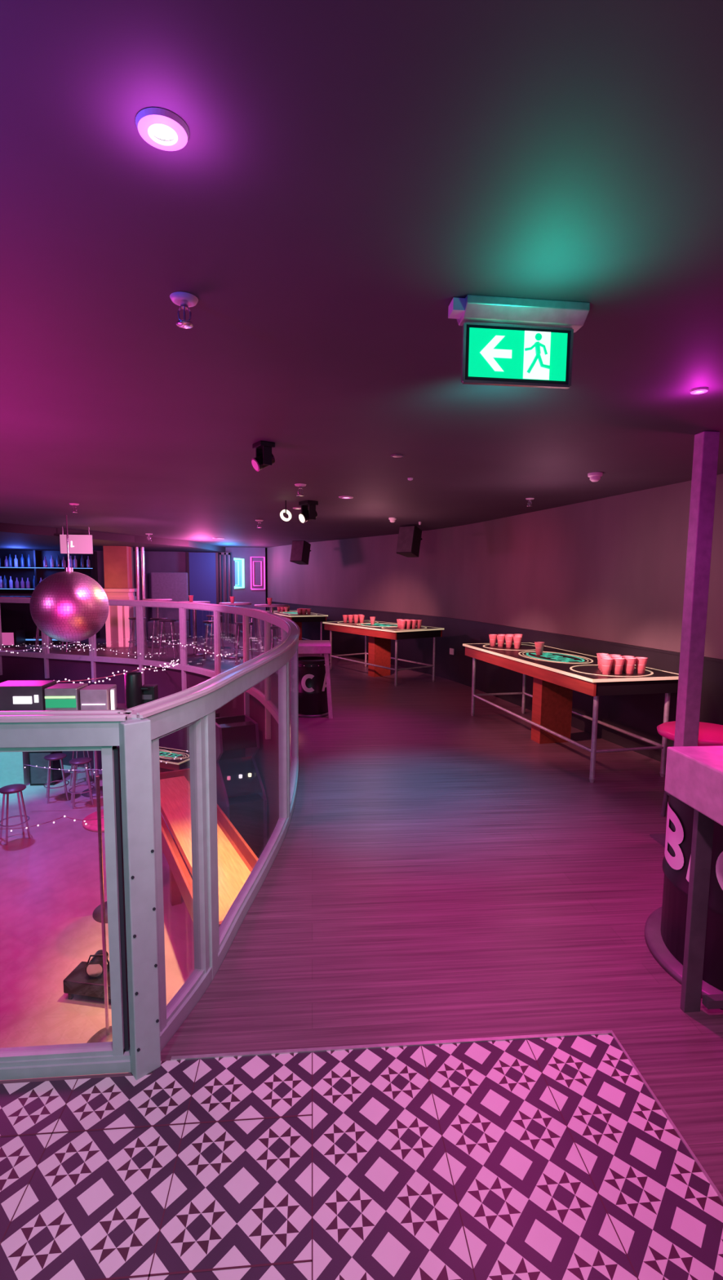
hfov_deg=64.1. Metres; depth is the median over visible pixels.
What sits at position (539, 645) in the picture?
cup
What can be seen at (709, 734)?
round stool
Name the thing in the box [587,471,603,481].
smoke detector
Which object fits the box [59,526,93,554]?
sign
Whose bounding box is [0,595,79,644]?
bar counter
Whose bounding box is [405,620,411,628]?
cup
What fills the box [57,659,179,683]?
fairy lights
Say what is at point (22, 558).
bottle
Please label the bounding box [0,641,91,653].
fairy lights
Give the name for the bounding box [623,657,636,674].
cup
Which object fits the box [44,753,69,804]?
bar stool
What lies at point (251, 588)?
frame
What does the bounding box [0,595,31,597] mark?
countertop
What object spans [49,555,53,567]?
bottle
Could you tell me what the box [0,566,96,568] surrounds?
shelf
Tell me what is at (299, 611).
cup
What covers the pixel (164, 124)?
recessed light
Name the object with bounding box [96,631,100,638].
countertop
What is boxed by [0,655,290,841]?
wall
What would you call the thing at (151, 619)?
bar stool
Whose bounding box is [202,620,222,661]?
bar stool
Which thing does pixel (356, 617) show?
cup
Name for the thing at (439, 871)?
floor
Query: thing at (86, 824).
fairy lights
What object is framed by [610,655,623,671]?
cup
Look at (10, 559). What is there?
bottle
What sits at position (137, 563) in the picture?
chrome pole
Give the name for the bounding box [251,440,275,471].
light
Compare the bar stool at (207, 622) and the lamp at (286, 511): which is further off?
the bar stool at (207, 622)
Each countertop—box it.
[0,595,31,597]
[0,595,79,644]
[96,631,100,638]
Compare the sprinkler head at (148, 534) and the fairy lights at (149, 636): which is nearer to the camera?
the fairy lights at (149, 636)
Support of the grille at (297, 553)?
attached to the loudspeaker at (300, 549)
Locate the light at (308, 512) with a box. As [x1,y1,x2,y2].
[298,500,318,524]
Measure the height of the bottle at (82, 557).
0.310 m
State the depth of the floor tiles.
1.47 m
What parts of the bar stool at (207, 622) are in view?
leg, leg, seat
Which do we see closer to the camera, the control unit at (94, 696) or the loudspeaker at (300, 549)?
the control unit at (94, 696)
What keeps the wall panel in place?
on the floor at (439, 871)
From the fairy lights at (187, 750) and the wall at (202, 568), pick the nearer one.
the fairy lights at (187, 750)
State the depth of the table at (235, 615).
10.93 m
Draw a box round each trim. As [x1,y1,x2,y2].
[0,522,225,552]
[170,1030,722,1203]
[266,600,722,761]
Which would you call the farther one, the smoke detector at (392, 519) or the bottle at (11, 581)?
the bottle at (11, 581)
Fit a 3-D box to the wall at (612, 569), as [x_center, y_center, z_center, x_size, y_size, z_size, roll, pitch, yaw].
[1.352,-0.300,6.391,1.825,2.300,18.658,-1,6,-18]
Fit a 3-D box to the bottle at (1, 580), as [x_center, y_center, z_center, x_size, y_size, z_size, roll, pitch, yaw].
[-8.803,-1.413,14.107,0.080,0.290,0.078,0,6,-5]
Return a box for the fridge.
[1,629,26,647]
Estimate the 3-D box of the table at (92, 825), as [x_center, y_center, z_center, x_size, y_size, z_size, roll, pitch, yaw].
[-2.658,2.421,6.233,0.608,1.050,0.608,0,6,-5]
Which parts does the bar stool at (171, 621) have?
leg, leg, seat, leg, leg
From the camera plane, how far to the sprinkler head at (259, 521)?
7.88 m
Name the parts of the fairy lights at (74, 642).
cord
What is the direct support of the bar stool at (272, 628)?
on the floor at (439, 871)
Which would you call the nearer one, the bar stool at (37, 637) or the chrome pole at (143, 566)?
the bar stool at (37, 637)
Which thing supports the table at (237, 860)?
on the floor at (50, 885)
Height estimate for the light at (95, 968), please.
0.157 m
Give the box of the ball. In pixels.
[30,515,109,642]
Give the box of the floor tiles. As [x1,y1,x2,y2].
[0,1034,722,1279]
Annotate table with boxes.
[81,751,102,797]
[81,809,107,923]
[142,598,172,648]
[159,746,190,772]
[160,768,258,926]
[185,600,210,656]
[218,602,251,659]
[254,604,288,649]
[266,610,328,655]
[289,640,333,719]
[322,620,444,686]
[462,642,679,782]
[664,746,722,1012]
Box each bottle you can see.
[0,576,3,587]
[3,575,7,588]
[4,555,8,566]
[8,554,12,566]
[8,576,13,588]
[13,555,17,567]
[14,577,19,588]
[20,554,24,567]
[20,577,25,588]
[26,577,30,588]
[27,554,31,567]
[43,556,47,567]
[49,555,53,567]
[56,554,60,567]
[62,556,66,567]
[69,555,73,567]
[73,555,77,567]
[80,555,84,567]
[86,555,90,567]
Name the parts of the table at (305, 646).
leg, leg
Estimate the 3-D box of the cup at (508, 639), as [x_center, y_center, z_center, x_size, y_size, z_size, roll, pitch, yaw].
[1.571,0.018,6.152,0.096,0.121,0.096,-3,7,-29]
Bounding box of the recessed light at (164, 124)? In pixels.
[135,107,189,151]
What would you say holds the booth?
on the floor at (50, 885)
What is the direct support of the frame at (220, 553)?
on the floor at (439, 871)
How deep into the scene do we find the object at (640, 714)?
6.78 m
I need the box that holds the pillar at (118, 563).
[103,546,136,648]
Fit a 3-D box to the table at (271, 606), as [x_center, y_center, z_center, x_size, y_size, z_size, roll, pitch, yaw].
[-1.599,-0.103,10.297,0.608,1.050,0.608,0,6,-5]
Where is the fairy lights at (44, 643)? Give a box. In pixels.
[2,643,160,657]
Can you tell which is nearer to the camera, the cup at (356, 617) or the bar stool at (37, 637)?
the cup at (356, 617)
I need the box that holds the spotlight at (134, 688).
[124,671,148,708]
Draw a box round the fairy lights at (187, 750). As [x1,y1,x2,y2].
[23,750,188,773]
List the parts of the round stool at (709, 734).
leg, seat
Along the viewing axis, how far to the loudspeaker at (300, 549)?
11.41 m
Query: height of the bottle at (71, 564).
0.290 m
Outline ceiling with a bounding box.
[0,0,722,550]
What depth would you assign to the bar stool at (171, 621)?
10.84 m
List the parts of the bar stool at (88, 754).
leg, leg, leg, leg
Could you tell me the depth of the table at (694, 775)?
1.97 m
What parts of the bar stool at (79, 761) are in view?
leg, leg, seat, leg, leg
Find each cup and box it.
[188,595,193,601]
[230,596,235,603]
[266,597,272,604]
[297,608,302,614]
[302,608,306,614]
[306,608,311,614]
[342,614,348,622]
[348,614,353,622]
[353,615,359,622]
[359,615,364,622]
[369,617,375,624]
[400,620,406,629]
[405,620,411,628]
[411,620,417,628]
[416,619,422,628]
[488,634,497,645]
[496,635,506,646]
[504,635,514,647]
[513,636,522,648]
[534,641,544,655]
[596,653,608,668]
[597,654,610,670]
[599,656,612,672]
[600,657,613,675]
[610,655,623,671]
[612,657,625,674]
[622,655,635,671]
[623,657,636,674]
[634,657,648,673]
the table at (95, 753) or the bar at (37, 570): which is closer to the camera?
the table at (95, 753)
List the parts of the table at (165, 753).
support panel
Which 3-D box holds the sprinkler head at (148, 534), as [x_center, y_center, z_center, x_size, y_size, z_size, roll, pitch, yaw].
[-3.852,-1.867,10.476,0.129,0.118,0.129,0,6,-5]
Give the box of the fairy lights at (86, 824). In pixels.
[0,815,103,831]
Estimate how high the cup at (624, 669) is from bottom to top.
0.121 m
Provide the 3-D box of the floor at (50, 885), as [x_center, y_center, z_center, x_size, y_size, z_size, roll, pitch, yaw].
[-4.408,2.855,6.987,8.400,0.001,11.200,0,6,-5]
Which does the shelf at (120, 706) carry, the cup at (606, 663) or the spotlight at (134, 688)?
the spotlight at (134, 688)
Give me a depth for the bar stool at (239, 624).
10.27 m
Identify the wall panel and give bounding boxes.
[146,572,189,639]
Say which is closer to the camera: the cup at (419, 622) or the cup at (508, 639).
the cup at (508, 639)
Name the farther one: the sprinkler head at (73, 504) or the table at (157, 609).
the table at (157, 609)
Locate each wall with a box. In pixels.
[0,546,266,637]
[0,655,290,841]
[186,552,219,637]
[266,473,722,659]
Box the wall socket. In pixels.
[449,648,453,654]
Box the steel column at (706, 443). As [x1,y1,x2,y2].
[649,431,719,847]
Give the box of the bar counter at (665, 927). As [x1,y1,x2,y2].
[644,794,722,1009]
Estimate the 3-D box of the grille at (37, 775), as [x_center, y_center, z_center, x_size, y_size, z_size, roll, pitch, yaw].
[-5.548,2.221,9.997,0.340,0.540,0.010,0,6,-5]
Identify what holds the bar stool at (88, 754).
on the floor at (50, 885)
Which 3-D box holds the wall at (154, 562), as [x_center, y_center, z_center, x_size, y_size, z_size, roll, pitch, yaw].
[-7.361,-1.225,14.558,9.800,2.300,0.150,0,6,-5]
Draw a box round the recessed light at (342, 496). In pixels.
[338,495,353,498]
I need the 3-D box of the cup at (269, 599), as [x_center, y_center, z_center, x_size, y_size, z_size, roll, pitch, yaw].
[-1.620,-0.680,10.184,0.096,0.121,0.096,4,7,28]
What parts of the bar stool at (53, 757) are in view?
leg, leg, seat, leg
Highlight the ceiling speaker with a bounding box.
[391,453,404,457]
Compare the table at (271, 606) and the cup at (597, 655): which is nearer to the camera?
the cup at (597, 655)
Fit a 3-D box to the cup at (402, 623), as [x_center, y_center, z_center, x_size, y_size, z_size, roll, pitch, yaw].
[0.599,-0.219,8.348,0.096,0.121,0.096,-2,6,-21]
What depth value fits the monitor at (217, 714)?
8.54 m
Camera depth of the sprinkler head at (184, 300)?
1.66 m
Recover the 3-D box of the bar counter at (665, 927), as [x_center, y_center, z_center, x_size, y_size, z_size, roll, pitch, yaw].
[1.583,0.914,2.269,0.810,0.740,0.810,0,6,-5]
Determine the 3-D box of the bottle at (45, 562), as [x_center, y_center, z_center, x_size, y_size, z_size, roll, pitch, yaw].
[-7.717,-1.905,14.097,0.092,0.260,0.090,0,6,-5]
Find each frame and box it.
[219,552,231,638]
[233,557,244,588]
[250,556,265,590]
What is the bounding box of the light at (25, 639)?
[25,639,57,640]
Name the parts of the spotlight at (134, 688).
knob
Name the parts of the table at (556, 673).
leg, leg, support panel, edge trim, leg, leg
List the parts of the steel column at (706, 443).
plate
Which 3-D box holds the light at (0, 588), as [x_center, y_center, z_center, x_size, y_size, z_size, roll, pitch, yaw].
[-8.643,-1.237,13.993,4.150,0.012,0.010,0,6,-5]
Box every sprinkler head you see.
[69,502,79,512]
[146,533,152,540]
[169,291,198,328]
[255,520,263,528]
[294,483,306,496]
[525,497,534,506]
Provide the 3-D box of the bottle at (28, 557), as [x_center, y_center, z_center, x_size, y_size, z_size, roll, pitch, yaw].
[-8.079,-1.928,14.048,0.074,0.310,0.072,0,6,-5]
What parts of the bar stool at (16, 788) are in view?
leg, leg, seat, leg, leg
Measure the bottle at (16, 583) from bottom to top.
0.260 m
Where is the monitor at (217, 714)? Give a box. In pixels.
[215,712,219,717]
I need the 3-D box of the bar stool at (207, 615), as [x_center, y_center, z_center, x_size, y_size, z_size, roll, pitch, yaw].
[-3.165,-0.173,12.427,0.370,0.726,0.370,-4,7,-37]
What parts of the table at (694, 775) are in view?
leg, foot plate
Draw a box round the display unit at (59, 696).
[44,683,88,710]
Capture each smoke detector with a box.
[388,517,396,522]
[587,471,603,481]
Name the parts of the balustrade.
post, panel frame, post, rail, panel frame, rail, panel frame, post, panel frame, corner post, post, rail, panel frame, panel frame, post, panel frame, post, post, panel frame, post, panel frame, panel frame, post, panel frame, post, panel frame, panel frame, post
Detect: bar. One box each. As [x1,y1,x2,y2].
[0,550,100,638]
[110,688,116,710]
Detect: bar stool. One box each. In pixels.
[0,783,31,844]
[34,626,53,649]
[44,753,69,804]
[61,640,81,651]
[68,757,94,808]
[69,751,93,786]
[128,617,148,654]
[149,617,168,655]
[158,619,178,658]
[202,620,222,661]
[206,614,224,649]
[233,622,254,663]
[248,616,263,649]
[270,626,281,648]
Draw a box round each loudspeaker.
[289,540,311,564]
[396,525,422,557]
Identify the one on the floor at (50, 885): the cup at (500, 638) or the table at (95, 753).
the table at (95, 753)
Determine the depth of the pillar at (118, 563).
12.37 m
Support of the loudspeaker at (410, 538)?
attached to the ceiling
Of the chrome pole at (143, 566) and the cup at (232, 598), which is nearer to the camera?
the cup at (232, 598)
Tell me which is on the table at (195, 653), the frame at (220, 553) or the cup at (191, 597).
the cup at (191, 597)
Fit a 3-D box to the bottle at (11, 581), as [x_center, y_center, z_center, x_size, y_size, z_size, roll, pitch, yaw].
[-8.565,-1.412,14.114,0.080,0.290,0.078,0,6,-5]
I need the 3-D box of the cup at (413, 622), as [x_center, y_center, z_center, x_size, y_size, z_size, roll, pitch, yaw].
[0.764,-0.229,8.464,0.096,0.121,0.096,3,6,23]
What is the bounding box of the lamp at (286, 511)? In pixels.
[280,500,291,521]
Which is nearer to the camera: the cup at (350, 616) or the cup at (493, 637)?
the cup at (493, 637)
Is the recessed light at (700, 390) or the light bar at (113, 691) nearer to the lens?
the light bar at (113, 691)
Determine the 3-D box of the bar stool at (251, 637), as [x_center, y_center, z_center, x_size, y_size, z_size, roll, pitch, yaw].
[-2.301,-0.153,12.300,0.370,0.726,0.370,-4,8,-39]
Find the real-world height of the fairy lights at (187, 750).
0.708 m
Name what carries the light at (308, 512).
hanging from the ceiling
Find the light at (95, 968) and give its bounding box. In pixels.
[85,949,109,977]
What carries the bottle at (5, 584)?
on the bar at (37, 570)
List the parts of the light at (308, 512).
yoke arm, yoke arm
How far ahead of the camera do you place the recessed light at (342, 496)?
5.56 m
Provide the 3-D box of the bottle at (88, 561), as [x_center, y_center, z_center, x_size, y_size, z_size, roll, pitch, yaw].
[-6.729,-1.926,14.237,0.080,0.290,0.078,0,6,-5]
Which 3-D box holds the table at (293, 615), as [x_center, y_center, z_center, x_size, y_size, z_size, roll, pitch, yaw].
[-1.432,-0.169,12.137,0.787,0.803,1.886,-2,7,-26]
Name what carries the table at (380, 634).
on the floor at (439, 871)
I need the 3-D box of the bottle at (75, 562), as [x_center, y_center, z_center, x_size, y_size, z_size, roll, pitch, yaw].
[-7.024,-1.922,14.176,0.080,0.290,0.078,0,6,-5]
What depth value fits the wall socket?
8.62 m
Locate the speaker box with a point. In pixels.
(38, 775)
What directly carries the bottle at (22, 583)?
on the bar at (37, 570)
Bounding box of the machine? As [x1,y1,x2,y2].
[215,714,267,858]
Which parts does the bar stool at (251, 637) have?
leg, leg, leg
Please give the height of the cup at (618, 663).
0.121 m
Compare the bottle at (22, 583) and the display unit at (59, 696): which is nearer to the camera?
the display unit at (59, 696)
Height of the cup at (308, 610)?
0.121 m
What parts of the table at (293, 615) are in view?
support panel, edge trim, leg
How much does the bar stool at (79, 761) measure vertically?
0.726 m
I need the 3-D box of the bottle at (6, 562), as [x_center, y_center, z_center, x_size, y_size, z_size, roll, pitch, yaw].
[-8.651,-1.911,14.075,0.092,0.260,0.090,0,6,-5]
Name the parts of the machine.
panel, control panel, panel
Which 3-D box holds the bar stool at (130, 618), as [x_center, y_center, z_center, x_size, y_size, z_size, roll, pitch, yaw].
[-4.439,-0.085,11.470,0.370,0.726,0.370,0,6,-5]
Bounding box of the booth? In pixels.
[0,751,30,787]
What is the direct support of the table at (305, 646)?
on the floor at (439, 871)
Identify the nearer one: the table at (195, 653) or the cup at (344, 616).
the cup at (344, 616)
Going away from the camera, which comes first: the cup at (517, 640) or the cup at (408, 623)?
the cup at (517, 640)
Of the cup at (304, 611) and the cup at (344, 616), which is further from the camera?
the cup at (304, 611)
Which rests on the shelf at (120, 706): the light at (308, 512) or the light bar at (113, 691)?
the light bar at (113, 691)
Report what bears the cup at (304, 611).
on the table at (293, 615)
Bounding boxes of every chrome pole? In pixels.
[135,546,140,599]
[141,546,148,646]
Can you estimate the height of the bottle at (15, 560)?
0.290 m
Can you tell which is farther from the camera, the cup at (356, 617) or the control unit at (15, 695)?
the cup at (356, 617)
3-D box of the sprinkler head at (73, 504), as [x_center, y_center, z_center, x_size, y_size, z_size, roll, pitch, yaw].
[-3.137,-1.441,6.313,0.101,0.092,0.101,0,6,-5]
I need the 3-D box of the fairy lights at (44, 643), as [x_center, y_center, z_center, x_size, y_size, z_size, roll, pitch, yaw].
[-5.405,0.160,10.665,4.151,0.164,0.136,3,6,19]
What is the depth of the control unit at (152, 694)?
2.46 m
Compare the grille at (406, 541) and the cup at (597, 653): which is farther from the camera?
the grille at (406, 541)
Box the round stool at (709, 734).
[657,720,722,816]
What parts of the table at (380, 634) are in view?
leg, leg, support panel, edge trim, leg, leg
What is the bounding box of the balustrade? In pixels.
[0,596,300,1079]
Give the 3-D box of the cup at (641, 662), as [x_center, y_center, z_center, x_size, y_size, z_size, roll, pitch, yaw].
[2.167,0.197,4.482,0.096,0.121,0.096,-1,6,-18]
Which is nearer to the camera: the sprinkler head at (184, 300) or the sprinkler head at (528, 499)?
the sprinkler head at (184, 300)
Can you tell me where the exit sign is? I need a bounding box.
[448,294,590,388]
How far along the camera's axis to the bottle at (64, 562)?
14.12 m
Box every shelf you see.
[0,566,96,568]
[116,703,127,710]
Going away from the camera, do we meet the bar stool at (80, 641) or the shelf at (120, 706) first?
the shelf at (120, 706)
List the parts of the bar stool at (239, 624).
leg, leg, seat, leg, leg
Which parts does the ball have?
hanging rod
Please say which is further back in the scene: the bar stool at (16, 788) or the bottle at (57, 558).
the bottle at (57, 558)
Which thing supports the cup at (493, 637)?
on the table at (556, 673)
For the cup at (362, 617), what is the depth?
9.42 m
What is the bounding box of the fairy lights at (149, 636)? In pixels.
[149,635,230,657]
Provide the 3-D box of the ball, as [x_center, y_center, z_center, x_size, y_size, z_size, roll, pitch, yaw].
[-3.825,-0.794,7.563,0.930,1.650,0.930,-1,6,-10]
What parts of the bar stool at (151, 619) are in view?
leg, seat, leg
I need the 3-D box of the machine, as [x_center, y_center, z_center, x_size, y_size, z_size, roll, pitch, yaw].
[-1.609,1.946,7.507,0.500,1.750,0.900,-2,7,-27]
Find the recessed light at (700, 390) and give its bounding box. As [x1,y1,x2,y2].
[689,386,708,394]
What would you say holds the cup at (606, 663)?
on the table at (556, 673)
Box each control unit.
[0,680,57,711]
[80,684,117,710]
[142,684,158,703]
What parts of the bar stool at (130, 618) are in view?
leg, leg, seat, leg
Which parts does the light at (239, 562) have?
plate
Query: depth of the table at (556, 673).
5.11 m
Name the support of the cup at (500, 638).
on the table at (556, 673)
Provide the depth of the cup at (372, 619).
9.10 m
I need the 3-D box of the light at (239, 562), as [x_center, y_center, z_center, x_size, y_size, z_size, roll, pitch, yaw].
[-3.121,-1.700,14.753,0.262,0.790,0.070,0,6,-5]
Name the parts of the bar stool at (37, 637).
leg, leg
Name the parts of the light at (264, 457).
yoke arm, yoke arm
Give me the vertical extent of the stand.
2.150 m
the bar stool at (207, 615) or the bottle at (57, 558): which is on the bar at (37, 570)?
the bottle at (57, 558)
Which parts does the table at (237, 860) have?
rail, leg, rail, rail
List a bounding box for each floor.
[0,636,722,1196]
[0,764,194,1080]
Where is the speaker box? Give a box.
[28,751,62,785]
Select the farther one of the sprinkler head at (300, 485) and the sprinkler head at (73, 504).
the sprinkler head at (73, 504)
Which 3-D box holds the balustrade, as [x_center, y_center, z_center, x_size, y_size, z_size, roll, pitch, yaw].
[-4.339,0.436,6.606,7.476,1.532,10.551,0,6,-5]
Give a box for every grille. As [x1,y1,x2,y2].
[30,752,52,783]
[142,694,152,699]
[290,541,304,560]
[396,525,414,552]
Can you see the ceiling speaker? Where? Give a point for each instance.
(397, 455)
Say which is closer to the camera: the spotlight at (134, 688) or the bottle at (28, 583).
the spotlight at (134, 688)
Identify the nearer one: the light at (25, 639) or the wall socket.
the wall socket
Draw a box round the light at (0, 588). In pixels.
[0,588,35,589]
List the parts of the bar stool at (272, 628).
leg, seat, leg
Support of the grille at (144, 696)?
attached to the control unit at (152, 694)
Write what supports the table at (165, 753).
on the floor at (50, 885)
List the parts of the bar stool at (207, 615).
leg, leg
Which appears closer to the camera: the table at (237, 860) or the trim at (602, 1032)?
the trim at (602, 1032)
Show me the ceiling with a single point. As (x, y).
(347, 171)
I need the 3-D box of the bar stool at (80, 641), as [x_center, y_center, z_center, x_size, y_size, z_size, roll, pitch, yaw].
[-5.980,-0.142,11.887,0.370,0.726,0.370,-5,8,-43]
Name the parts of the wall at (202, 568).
post, post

